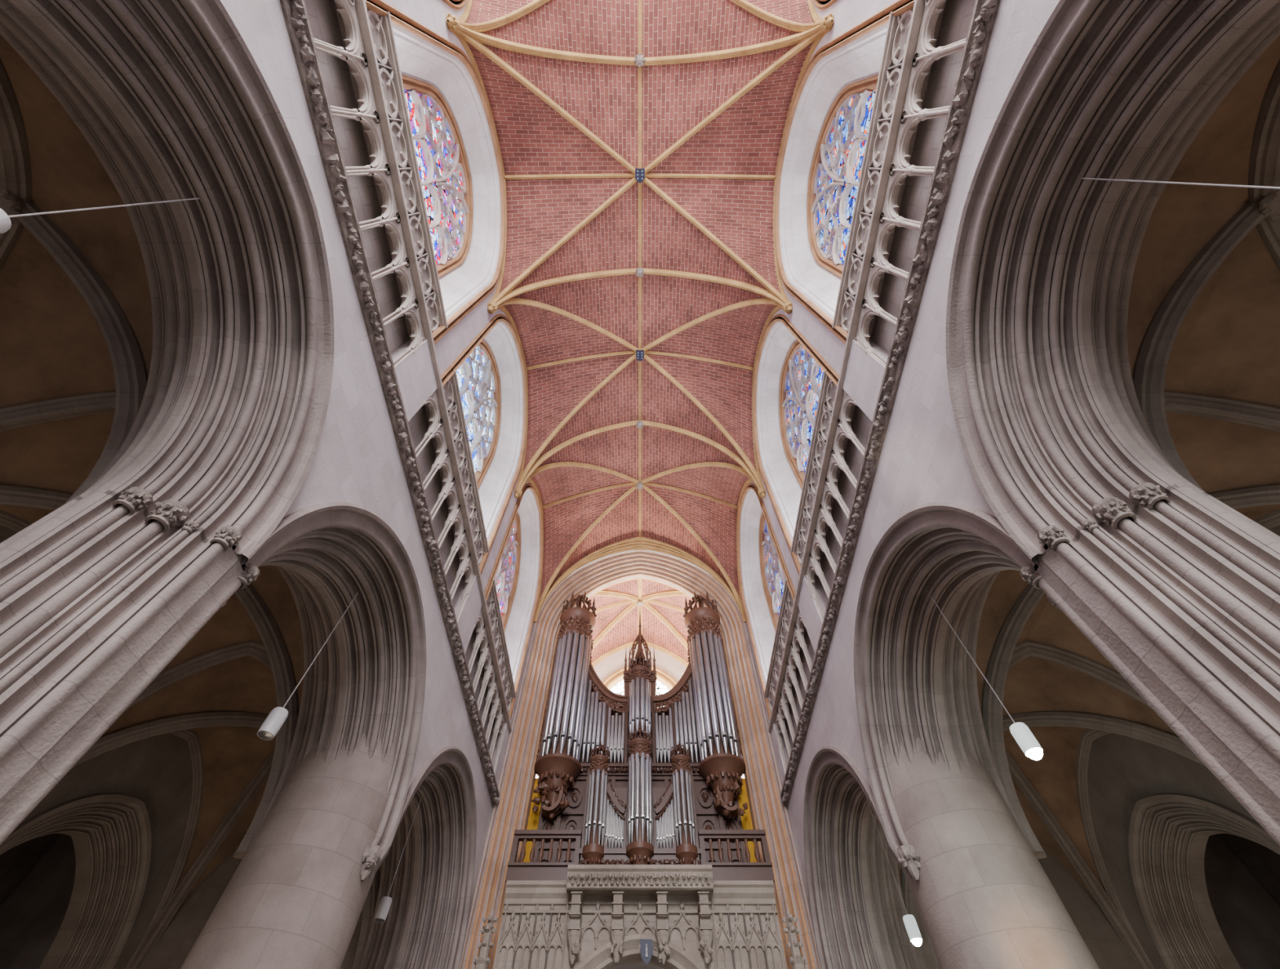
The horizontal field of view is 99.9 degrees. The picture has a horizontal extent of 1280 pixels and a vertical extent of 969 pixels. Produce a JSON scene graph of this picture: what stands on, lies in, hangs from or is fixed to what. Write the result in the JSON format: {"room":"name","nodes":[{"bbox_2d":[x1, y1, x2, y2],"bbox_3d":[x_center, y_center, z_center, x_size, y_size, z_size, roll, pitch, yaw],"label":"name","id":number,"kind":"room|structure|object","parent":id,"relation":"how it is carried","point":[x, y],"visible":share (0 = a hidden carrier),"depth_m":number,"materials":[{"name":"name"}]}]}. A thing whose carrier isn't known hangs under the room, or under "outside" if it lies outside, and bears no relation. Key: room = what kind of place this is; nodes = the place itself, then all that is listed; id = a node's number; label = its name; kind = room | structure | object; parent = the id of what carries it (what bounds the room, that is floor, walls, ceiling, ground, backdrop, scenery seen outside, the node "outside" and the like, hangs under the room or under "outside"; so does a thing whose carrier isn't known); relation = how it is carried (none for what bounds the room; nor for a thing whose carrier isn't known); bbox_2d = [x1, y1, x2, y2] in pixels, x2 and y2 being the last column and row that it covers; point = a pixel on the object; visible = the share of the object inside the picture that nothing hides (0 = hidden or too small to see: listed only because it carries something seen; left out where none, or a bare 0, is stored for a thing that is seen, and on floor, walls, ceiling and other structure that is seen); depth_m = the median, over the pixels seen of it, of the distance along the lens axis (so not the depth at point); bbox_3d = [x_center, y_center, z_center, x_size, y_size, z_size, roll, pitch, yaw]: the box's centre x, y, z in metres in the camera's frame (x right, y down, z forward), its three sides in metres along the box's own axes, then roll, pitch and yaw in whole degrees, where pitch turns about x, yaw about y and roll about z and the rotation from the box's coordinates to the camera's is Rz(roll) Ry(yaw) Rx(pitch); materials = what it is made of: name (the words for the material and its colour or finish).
{"room":"church","nodes":[
{"label":"church","id":0,"kind":"room"},
{"bbox_2d":[0,833,62,906],"bbox_3d":[-13.500,1.305,4.253,3.200,9.100,23.400,0,-59,0],"label":"wall","id":1,"kind":"structure","parent":0,"point":[16,863],"depth_m":13.02,"materials":[{"name":"stone"}]},
{"bbox_2d":[0,524,192,968],"bbox_3d":[-11.000,1.104,4.774,0.001,10.200,23.200,0,-59,0],"label":"wall","id":2,"kind":"structure","parent":0,"point":[156,771],"depth_m":12.07,"materials":[{"name":"stone"}]},
{"bbox_2d":[0,34,382,904],"bbox_3d":[-8.500,-0.303,7.079,5.000,4.200,23.200,0,-59,0],"label":"ceiling","id":3,"kind":"structure","parent":0,"point":[52,344],"depth_m":8.39,"materials":[{"name":"paint"}]},
{"bbox_2d":[0,622,537,968],"bbox_3d":[-9.500,8.819,15.283,11.200,20.100,0.920,0,-59,0],"label":"wall","id":4,"kind":"structure","parent":0,"point":[32,917],"depth_m":12.53,"materials":[{"name":"stone"}]},
{"bbox_2d":[0,61,378,968],"bbox_3d":[-8.500,-0.331,7.083,5.258,4.260,23.482,0,-59,0],"label":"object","id":5,"kind":"structure","parent":4,"relation":"attached to","point":[15,174],"depth_m":8.72,"materials":[{"name":"stone"}]},
{"bbox_2d":[220,0,534,897],"bbox_3d":[-4.475,-3.259,11.923,0.950,15.250,23.200,0,-59,0],"label":"wall","id":6,"kind":"structure","parent":0,"point":[357,460],"depth_m":8.20,"materials":[{"name":"paint"}]},
{"bbox_2d":[0,0,333,563],"bbox_3d":[-5.000,-2.556,5.204,2.180,3.147,5.920,0,-59,0],"label":"arch","id":7,"kind":"object","parent":6,"relation":"attached to","point":[170,97],"visible":0.93,"depth_m":5.88,"materials":[{"name":"stone"}]},
{"bbox_2d":[0,197,199,233],"bbox_3d":[-4.770,-2.518,4.874,0.206,2.755,0.206,0,-59,0],"label":"pendant lamp","id":8,"kind":"object","parent":7,"relation":"hanging from","point":[5,221],"visible":0.92,"depth_m":4.31,"materials":[{"name":"white metal"}]},
{"bbox_2d":[236,502,426,878],"bbox_3d":[-5.000,2.696,7.732,2.180,4.090,5.920,0,-59,0],"label":"arch","id":9,"kind":"object","parent":6,"relation":"attached to","point":[369,677],"visible":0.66,"depth_m":9.05,"materials":[{"name":"stone"}]},
{"bbox_2d":[257,591,358,740],"bbox_3d":[-4.620,2.434,7.721,0.206,2.555,0.206,0,-59,0],"label":"pendant lamp","id":10,"kind":"object","parent":9,"relation":"hanging from","point":[273,723],"visible":1,"depth_m":6.74,"materials":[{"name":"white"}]},
{"bbox_2d":[313,0,425,368],"bbox_3d":[-4.070,-4.304,8.069,0.176,1.940,5.014,0,-59,0],"label":"arcade","id":11,"kind":"object","parent":6,"relation":"attached to","point":[353,52],"visible":0.85,"depth_m":8.25,"materials":[{"name":"stone"}]},
{"bbox_2d":[280,0,499,805],"bbox_3d":[-3.915,-1.236,8.647,0.213,0.312,23.241,0,-59,0],"label":"trim","id":12,"kind":"structure","parent":6,"relation":"attached to","point":[295,11],"depth_m":7.90,"materials":[{"name":"stone"}]},
{"bbox_2d":[304,0,495,750],"bbox_3d":[-4.405,-1.853,9.618,0.790,2.250,23.200,0,-59,0],"label":"trim","id":13,"kind":"structure","parent":6,"relation":"attached to","point":[322,14],"depth_m":8.76,"materials":[{"name":"grey stone"}]},
{"bbox_2d":[358,746,476,968],"bbox_3d":[-5.000,7.647,10.754,2.180,4.090,5.920,0,-59,0],"label":"arch","id":14,"kind":"object","parent":6,"relation":"attached to","point":[424,926],"visible":0.52,"depth_m":12.04,"materials":[{"name":"stone"}]},
{"bbox_2d":[373,795,422,923],"bbox_3d":[-4.750,7.337,10.820,0.206,2.375,0.206,0,-59,0],"label":"pendant lamp","id":15,"kind":"object","parent":14,"relation":"hanging from","point":[385,902],"visible":0.98,"depth_m":9.93,"materials":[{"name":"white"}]},
{"bbox_2d":[333,0,511,733],"bbox_3d":[-4.460,-2.342,10.421,1.080,0.090,23.200,0,-59,0],"label":"trim","id":16,"kind":"structure","parent":6,"relation":"attached to","point":[361,6],"depth_m":9.57,"materials":[{"name":"stone"}]},
{"bbox_2d":[364,0,505,344],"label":"window","id":17,"kind":"structure","parent":6,"relation":"in","point":[456,148],"depth_m":12.63,"materials":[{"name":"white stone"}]},
{"bbox_2d":[408,390,475,623],"bbox_3d":[-4.070,0.646,11.091,0.176,1.940,5.014,0,-59,0],"label":"arcade","id":18,"kind":"object","parent":6,"relation":"attached to","point":[436,429],"visible":0.82,"depth_m":11.33,"materials":[{"name":"stone"}]},
{"bbox_2d":[445,13,459,32],"bbox_3d":[-3.930,-9.591,11.163,0.289,0.350,0.287,0,-59,0],"label":"corbel","id":19,"kind":"object","parent":6,"relation":"attached to","point":[453,24],"visible":0.95,"depth_m":11.14,"materials":[{"name":"stone"}]},
{"bbox_2d":[443,0,466,8],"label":"window","id":20,"kind":"structure","parent":6,"relation":"in","point":[460,4],"depth_m":11.65,"materials":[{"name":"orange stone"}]},
{"bbox_2d":[440,314,527,575],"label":"window","id":21,"kind":"structure","parent":6,"relation":"in","point":[491,374],"depth_m":16.25,"materials":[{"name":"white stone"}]},
{"bbox_2d":[465,607,506,773],"bbox_3d":[-4.070,5.597,14.113,0.176,1.940,5.014,0,-59,0],"label":"arcade","id":22,"kind":"object","parent":6,"relation":"attached to","point":[493,694],"visible":0.75,"depth_m":14.32,"materials":[{"name":"stone"}]},
{"bbox_2d":[487,302,497,314],"bbox_3d":[-3.930,-4.640,14.185,0.289,0.350,0.287,0,-59,0],"label":"corbel","id":23,"kind":"object","parent":6,"relation":"attached to","point":[492,306],"visible":0.93,"depth_m":14.14,"materials":[{"name":"stone"}]},
{"bbox_2d":[484,483,542,720],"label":"window","id":24,"kind":"structure","parent":6,"relation":"in","point":[516,571],"depth_m":19.51,"materials":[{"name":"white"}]},
{"bbox_2d":[514,488,522,497],"bbox_3d":[-3.930,0.311,17.207,0.289,0.350,0.287,0,-59,0],"label":"corbel","id":25,"kind":"object","parent":6,"relation":"attached to","point":[517,492],"visible":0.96,"depth_m":17.16,"materials":[{"name":"stone"}]},
{"bbox_2d":[465,0,814,598],"bbox_3d":[0.000,-6.086,16.553,8.000,5.400,23.200,0,-59,0],"label":"ceiling","id":26,"kind":"structure","parent":0,"point":[745,138],"depth_m":17.25,"materials":[{"name":"brick"}]},
{"bbox_2d":[488,275,782,489],"bbox_3d":[0.000,-3.609,18.078,8.129,5.433,5.971,0,-59,0],"label":"trim","id":27,"kind":"structure","parent":26,"relation":"attached to","point":[532,464],"depth_m":19.36,"materials":[{"name":"stone"}]},
{"bbox_2d":[634,168,645,182],"bbox_3d":[0.000,-9.823,17.109,0.360,0.457,0.400,0,-59,0],"label":"boss","id":28,"kind":"object","parent":26,"relation":"attached to","point":[639,175],"visible":1,"depth_m":16.91,"materials":[{"name":"stone"}]},
{"bbox_2d":[635,348,644,360],"bbox_3d":[0.000,-4.872,20.131,0.360,0.457,0.400,0,-59,0],"label":"boss","id":29,"kind":"object","parent":26,"relation":"attached to","point":[639,353],"visible":1,"depth_m":19.93,"materials":[{"name":"stone"}]},
{"bbox_2d":[581,579,698,662],"bbox_3d":[0.000,7.161,24.640,8.000,5.400,6.000,0,-59,0],"label":"ceiling","id":30,"kind":"structure","parent":0,"point":[626,630],"depth_m":26.95,"materials":[{"name":"brick"}]},
{"bbox_2d":[533,537,746,624],"bbox_3d":[0.000,3.782,22.575,7.958,5.603,0.120,0,-59,0],"label":"wall","id":31,"kind":"structure","parent":0,"point":[637,543],"depth_m":23.73,"materials":[{"name":"stone"}]},
{"bbox_2d":[524,427,755,622],"bbox_3d":[0.000,1.335,21.094,8.129,5.428,5.954,0,-59,0],"label":"trim","id":32,"kind":"structure","parent":31,"relation":"attached to","point":[544,467],"depth_m":22.26,"materials":[{"name":"stone"}]},
{"bbox_2d":[635,481,644,489],"bbox_3d":[0.000,0.058,23.186,0.336,0.280,0.316,0,-59,0],"label":"boss","id":33,"kind":"object","parent":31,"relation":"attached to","point":[639,486],"visible":1,"depth_m":23.09,"materials":[{"name":"stone"}]},
{"bbox_2d":[593,644,686,681],"bbox_3d":[0.000,11.894,22.549,8.000,14.500,0.001,0,-59,0],"label":"wall","id":34,"kind":"structure","parent":0,"point":[615,662],"depth_m":27.17,"materials":[{"name":"paint"}]},
{"bbox_2d":[602,666,677,707],"bbox_3d":[0.000,11.297,23.565,4.800,8.457,0.320,0,-59,0],"label":"window","id":35,"kind":"structure","parent":34,"relation":"in","point":[614,682],"depth_m":26.25,"materials":[{"name":"glass"}]},
{"bbox_2d":[535,774,744,778],"bbox_3d":[0.000,9.875,20.145,8.000,12.500,6.050,0,-59,0],"label":"wall","id":36,"kind":"structure","parent":0,"point":[536,775],"depth_m":20.84,"materials":[{"name":"stone"}]},
{"bbox_2d":[458,549,821,968],"bbox_3d":[0.000,8.708,15.522,7.920,20.624,1.020,0,-59,0],"label":"arch","id":37,"kind":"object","parent":36,"relation":"attached to","point":[513,806],"depth_m":16.45,"materials":[{"name":"stone"}]},
{"bbox_2d":[590,549,689,666],"bbox_3d":[0.000,7.152,24.655,8.213,5.454,6.306,0,-59,0],"label":"trim","id":38,"kind":"structure","parent":36,"relation":"attached to","point":[633,599],"depth_m":26.73,"materials":[{"name":"stone"}]},
{"bbox_2d":[636,600,643,606],"bbox_3d":[0.000,5.880,26.739,0.336,0.280,0.316,0,-59,0],"label":"boss","id":39,"kind":"object","parent":36,"relation":"attached to","point":[639,602],"visible":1,"depth_m":26.64,"materials":[{"name":"stone"}]},
{"bbox_2d":[737,777,757,862],"bbox_3d":[3.110,9.795,14.894,0.500,3.380,0.059,0,-59,0],"label":"curtain","id":40,"kind":"object","parent":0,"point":[746,820],"visible":0.3,"depth_m":15.36,"materials":[{"name":"fabric"}]},
{"bbox_2d":[745,0,1059,897],"bbox_3d":[4.475,-3.259,11.923,0.950,15.250,23.200,0,-59,0],"label":"wall","id":41,"kind":"structure","parent":0,"point":[922,460],"depth_m":8.20,"materials":[{"name":"paint"}]},
{"bbox_2d":[452,29,827,306],"bbox_3d":[0.000,-8.560,15.056,8.129,5.433,5.971,0,-59,0],"label":"trim","id":42,"kind":"structure","parent":41,"relation":"attached to","point":[507,293],"depth_m":16.15,"materials":[{"name":"stone"}]},
{"bbox_2d":[448,0,831,65],"bbox_3d":[0.000,-13.518,12.030,8.129,5.433,5.988,0,-59,0],"label":"trim","id":43,"kind":"structure","parent":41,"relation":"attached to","point":[473,30],"depth_m":13.67,"materials":[{"name":"stone"}]},
{"bbox_2d":[634,53,645,66],"bbox_3d":[0.000,-12.318,15.631,0.336,0.280,0.316,0,-59,0],"label":"boss","id":44,"kind":"object","parent":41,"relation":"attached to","point":[639,60],"visible":1,"depth_m":15.54,"materials":[{"name":"stone"}]},
{"bbox_2d":[635,267,644,277],"bbox_3d":[0.000,-7.367,18.653,0.336,0.280,0.316,0,-59,0],"label":"boss","id":45,"kind":"object","parent":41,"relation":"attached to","point":[639,272],"visible":1,"depth_m":18.56,"materials":[{"name":"stone"}]},
{"bbox_2d":[635,420,644,428],"bbox_3d":[0.000,-2.417,21.675,0.336,0.280,0.316,0,-59,0],"label":"boss","id":46,"kind":"object","parent":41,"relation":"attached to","point":[639,424],"visible":1,"depth_m":21.58,"materials":[{"name":"stone"}]},
{"bbox_2d":[757,488,765,497],"bbox_3d":[3.930,0.311,17.207,0.289,0.350,0.287,0,-59,0],"label":"corbel","id":47,"kind":"object","parent":41,"relation":"attached to","point":[762,493],"visible":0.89,"depth_m":17.16,"materials":[{"name":"stone"}]},
{"bbox_2d":[737,483,795,720],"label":"window","id":48,"kind":"structure","parent":41,"relation":"in","point":[763,571],"depth_m":19.51,"materials":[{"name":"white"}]},
{"bbox_2d":[782,302,792,314],"bbox_3d":[3.930,-4.640,14.185,0.289,0.350,0.287,0,-59,0],"label":"corbel","id":49,"kind":"object","parent":41,"relation":"attached to","point":[788,306],"visible":0.94,"depth_m":14.14,"materials":[{"name":"stone"}]},
{"bbox_2d":[773,607,812,773],"bbox_3d":[4.070,5.597,14.113,0.176,1.940,5.014,0,-59,0],"label":"arcade","id":50,"kind":"object","parent":41,"relation":"attached to","point":[786,694],"visible":0.78,"depth_m":14.34,"materials":[{"name":"stone"}]},
{"bbox_2d":[752,314,839,575],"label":"window","id":51,"kind":"structure","parent":41,"relation":"in","point":[788,375],"depth_m":16.26,"materials":[{"name":"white paint"}]},
{"bbox_2d":[813,0,836,8],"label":"window","id":52,"kind":"structure","parent":41,"relation":"in","point":[819,5],"depth_m":11.61,"materials":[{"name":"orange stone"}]},
{"bbox_2d":[820,13,834,32],"bbox_3d":[3.930,-9.591,11.163,0.289,0.350,0.287,0,-59,0],"label":"corbel","id":53,"kind":"object","parent":41,"relation":"attached to","point":[826,24],"visible":0.94,"depth_m":11.14,"materials":[{"name":"stone"}]},
{"bbox_2d":[804,390,865,622],"bbox_3d":[4.070,0.646,11.091,0.176,1.940,5.014,0,-59,0],"label":"arcade","id":54,"kind":"object","parent":41,"relation":"attached to","point":[843,429],"visible":0.8,"depth_m":11.32,"materials":[{"name":"stone"}]},
{"bbox_2d":[774,0,915,344],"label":"window","id":55,"kind":"structure","parent":41,"relation":"in","point":[823,148],"depth_m":12.63,"materials":[{"name":"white paint"}]},
{"bbox_2d":[768,0,946,733],"bbox_3d":[4.460,-2.342,10.421,1.080,0.090,23.200,0,-59,0],"label":"trim","id":56,"kind":"structure","parent":41,"relation":"attached to","point":[918,6],"depth_m":9.57,"materials":[{"name":"stone"}]},
{"bbox_2d":[803,746,921,968],"bbox_3d":[5.000,7.647,10.754,2.180,4.090,5.920,0,-59,0],"label":"arch","id":57,"kind":"object","parent":41,"relation":"attached to","point":[857,909],"visible":0.57,"depth_m":12.01,"materials":[{"name":"stone"}]},
{"bbox_2d":[864,794,922,946],"bbox_3d":[4.790,7.202,10.465,0.206,2.840,0.206,0,-59,0],"label":"pendant lamp","id":58,"kind":"object","parent":57,"relation":"hanging from","point":[912,928],"visible":0.98,"depth_m":9.43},
{"bbox_2d":[784,0,975,749],"bbox_3d":[4.405,-1.853,9.618,0.790,2.250,23.200,0,-59,0],"label":"trim","id":59,"kind":"structure","parent":41,"relation":"attached to","point":[957,14],"depth_m":8.79,"materials":[{"name":"grey stone"}]},
{"bbox_2d":[780,0,999,805],"bbox_3d":[3.914,-1.232,8.647,0.248,0.315,23.248,0,-59,0],"label":"trim","id":60,"kind":"structure","parent":41,"relation":"attached to","point":[984,11],"depth_m":7.88,"materials":[{"name":"stone"}]},
{"bbox_2d":[854,0,966,367],"bbox_3d":[4.070,-4.304,8.069,0.176,1.940,5.014,0,-59,0],"label":"arcade","id":61,"kind":"object","parent":41,"relation":"attached to","point":[926,52],"visible":0.87,"depth_m":8.25,"materials":[{"name":"stone"}]},
{"bbox_2d":[853,502,1043,878],"bbox_3d":[5.000,2.696,7.732,2.180,4.090,5.920,0,-59,0],"label":"arch","id":62,"kind":"object","parent":41,"relation":"attached to","point":[914,677],"visible":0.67,"depth_m":9.00,"materials":[{"name":"stone"}]},
{"bbox_2d":[927,591,1043,759],"bbox_3d":[4.700,2.490,7.571,0.206,2.870,0.206,0,-59,0],"label":"pendant lamp","id":63,"kind":"object","parent":62,"relation":"hanging from","point":[1024,738],"visible":1,"depth_m":6.52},
{"bbox_2d":[946,0,1279,563],"bbox_3d":[5.000,-2.556,5.204,2.180,3.147,5.920,0,-59,0],"label":"arch","id":64,"kind":"object","parent":41,"relation":"attached to","point":[1051,424],"visible":0.93,"depth_m":5.84,"materials":[{"name":"stone"}]},
{"bbox_2d":[1081,177,1279,189],"bbox_3d":[4.700,-2.549,4.560,0.206,2.760,0.206,0,-59,0],"label":"pendant lamp","id":65,"kind":"object","parent":64,"relation":"hanging from","point":[1119,180],"visible":1,"depth_m":4.59,"materials":[{"name":"grey metal"}]},
{"bbox_2d":[742,622,1279,968],"bbox_3d":[9.500,8.819,15.283,11.200,20.100,0.920,0,-59,0],"label":"wall","id":66,"kind":"structure","parent":0,"point":[1247,917],"depth_m":12.53,"materials":[{"name":"stone"}]},
{"bbox_2d":[901,61,1279,968],"bbox_3d":[8.500,-0.331,7.083,5.258,4.260,23.482,0,-59,0],"label":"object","id":67,"kind":"structure","parent":66,"relation":"attached to","point":[1261,211],"depth_m":8.75,"materials":[{"name":"stone"}]},
{"bbox_2d":[897,35,1279,904],"bbox_3d":[8.500,-0.303,7.079,5.000,4.200,23.200,0,-59,0],"label":"ceiling","id":68,"kind":"structure","parent":0,"point":[1227,344],"depth_m":8.38,"materials":[{"name":"paint"}]},
{"bbox_2d":[1087,524,1279,968],"bbox_3d":[11.000,1.104,4.774,0.001,10.200,23.200,0,-59,0],"label":"wall","id":69,"kind":"structure","parent":0,"point":[1123,771],"depth_m":12.09,"materials":[{"name":"stone"}]},
{"bbox_2d":[1128,793,1279,968],"bbox_3d":[11.410,9.081,8.405,0.980,8.086,4.660,0,-59,0],"label":"arch","id":70,"kind":"object","parent":69,"relation":"attached to","point":[1169,833],"visible":1,"depth_m":11.33,"materials":[{"name":"stone"}]},
{"bbox_2d":[1217,833,1279,906],"bbox_3d":[13.500,1.305,4.253,3.200,9.100,23.400,0,-59,0],"label":"wall","id":71,"kind":"structure","parent":0,"point":[1263,863],"depth_m":13.02,"materials":[{"name":"stone"}]},
{"bbox_3d":[0.000,6.775,2.173,30.200,0.150,30.170,0,-59,0],"label":"floor","id":72,"kind":"structure","parent":0,"visible":0},
{"bbox_2d":[0,793,151,968],"bbox_3d":[-11.410,9.081,8.405,0.980,8.086,4.660,0,-59,0],"label":"arch","id":73,"kind":"object","parent":72,"relation":"on","point":[110,833],"visible":0.99,"depth_m":11.32,"materials":[{"name":"stone"}]},
{"bbox_2d":[0,486,259,844],"bbox_3d":[-5.000,2.222,2.944,2.300,5.910,1.794,0,-59,0],"label":"pier","id":74,"kind":"object","parent":72,"relation":"on","point":[99,595],"visible":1,"depth_m":4.25,"materials":[{"name":"stone"}]},
{"bbox_2d":[180,733,394,968],"bbox_3d":[-5.000,6.758,6.644,2.500,7.500,2.500,0,-59,0],"label":"round column","id":75,"kind":"structure","parent":72,"relation":"on","point":[296,897],"depth_m":7.50,"materials":[{"name":"stone"}]},
{"bbox_2d":[474,864,805,968],"bbox_3d":[0.002,14.204,11.306,7.051,7.700,7.770,0,-59,0],"label":"gallery","id":76,"kind":"object","parent":72,"relation":"on","point":[598,917],"visible":1,"depth_m":12.14,"materials":[{"name":"stone"}]},
{"bbox_2d":[505,829,582,882],"bbox_3d":[-2.350,9.215,13.328,1.700,1.150,0.380,0,-59,0],"label":"wooden balustrade","id":77,"kind":"object","parent":76,"relation":"on","point":[531,871],"visible":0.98,"depth_m":13.32,"materials":[{"name":"brown wood"}]},
{"bbox_2d":[531,590,747,864],"bbox_3d":[-0.007,7.318,18.205,6.495,11.752,2.938,0,-59,0],"label":"pipe organ","id":78,"kind":"object","parent":76,"relation":"on","point":[639,780],"visible":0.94,"depth_m":16.29,"materials":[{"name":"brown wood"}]},
{"bbox_2d":[522,777,542,862],"bbox_3d":[-3.110,9.795,14.894,0.500,3.380,0.059,0,-59,0],"label":"curtain","id":79,"kind":"object","parent":78,"relation":"hanging from","point":[533,820],"visible":0.22,"depth_m":15.30,"materials":[{"name":"fabric"}]},
{"bbox_2d":[640,939,653,964],"bbox_3d":[0.140,10.109,11.572,0.260,0.420,0.385,0,-59,0],"label":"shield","id":80,"kind":"object","parent":76,"relation":"attached to","point":[646,953],"visible":1,"depth_m":11.50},
{"bbox_2d":[697,829,774,882],"bbox_3d":[2.350,9.215,13.328,1.700,1.150,0.380,0,-59,0],"label":"wooden balustrade","id":81,"kind":"object","parent":76,"relation":"on","point":[740,871],"visible":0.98,"depth_m":13.32,"materials":[{"name":"brown wood"}]},
{"bbox_2d":[886,737,1099,968],"bbox_3d":[5.000,6.758,6.644,2.500,7.500,2.500,0,-59,0],"label":"round column","id":82,"kind":"structure","parent":72,"relation":"on","point":[983,897],"depth_m":7.49,"materials":[{"name":"stone"}]},
{"bbox_2d":[1019,481,1279,845],"bbox_3d":[5.000,2.222,2.944,2.195,5.910,1.822,-32,-64,18],"label":"pier","id":83,"kind":"object","parent":72,"relation":"on","point":[1180,594],"visible":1,"depth_m":4.26,"materials":[{"name":"stone"}]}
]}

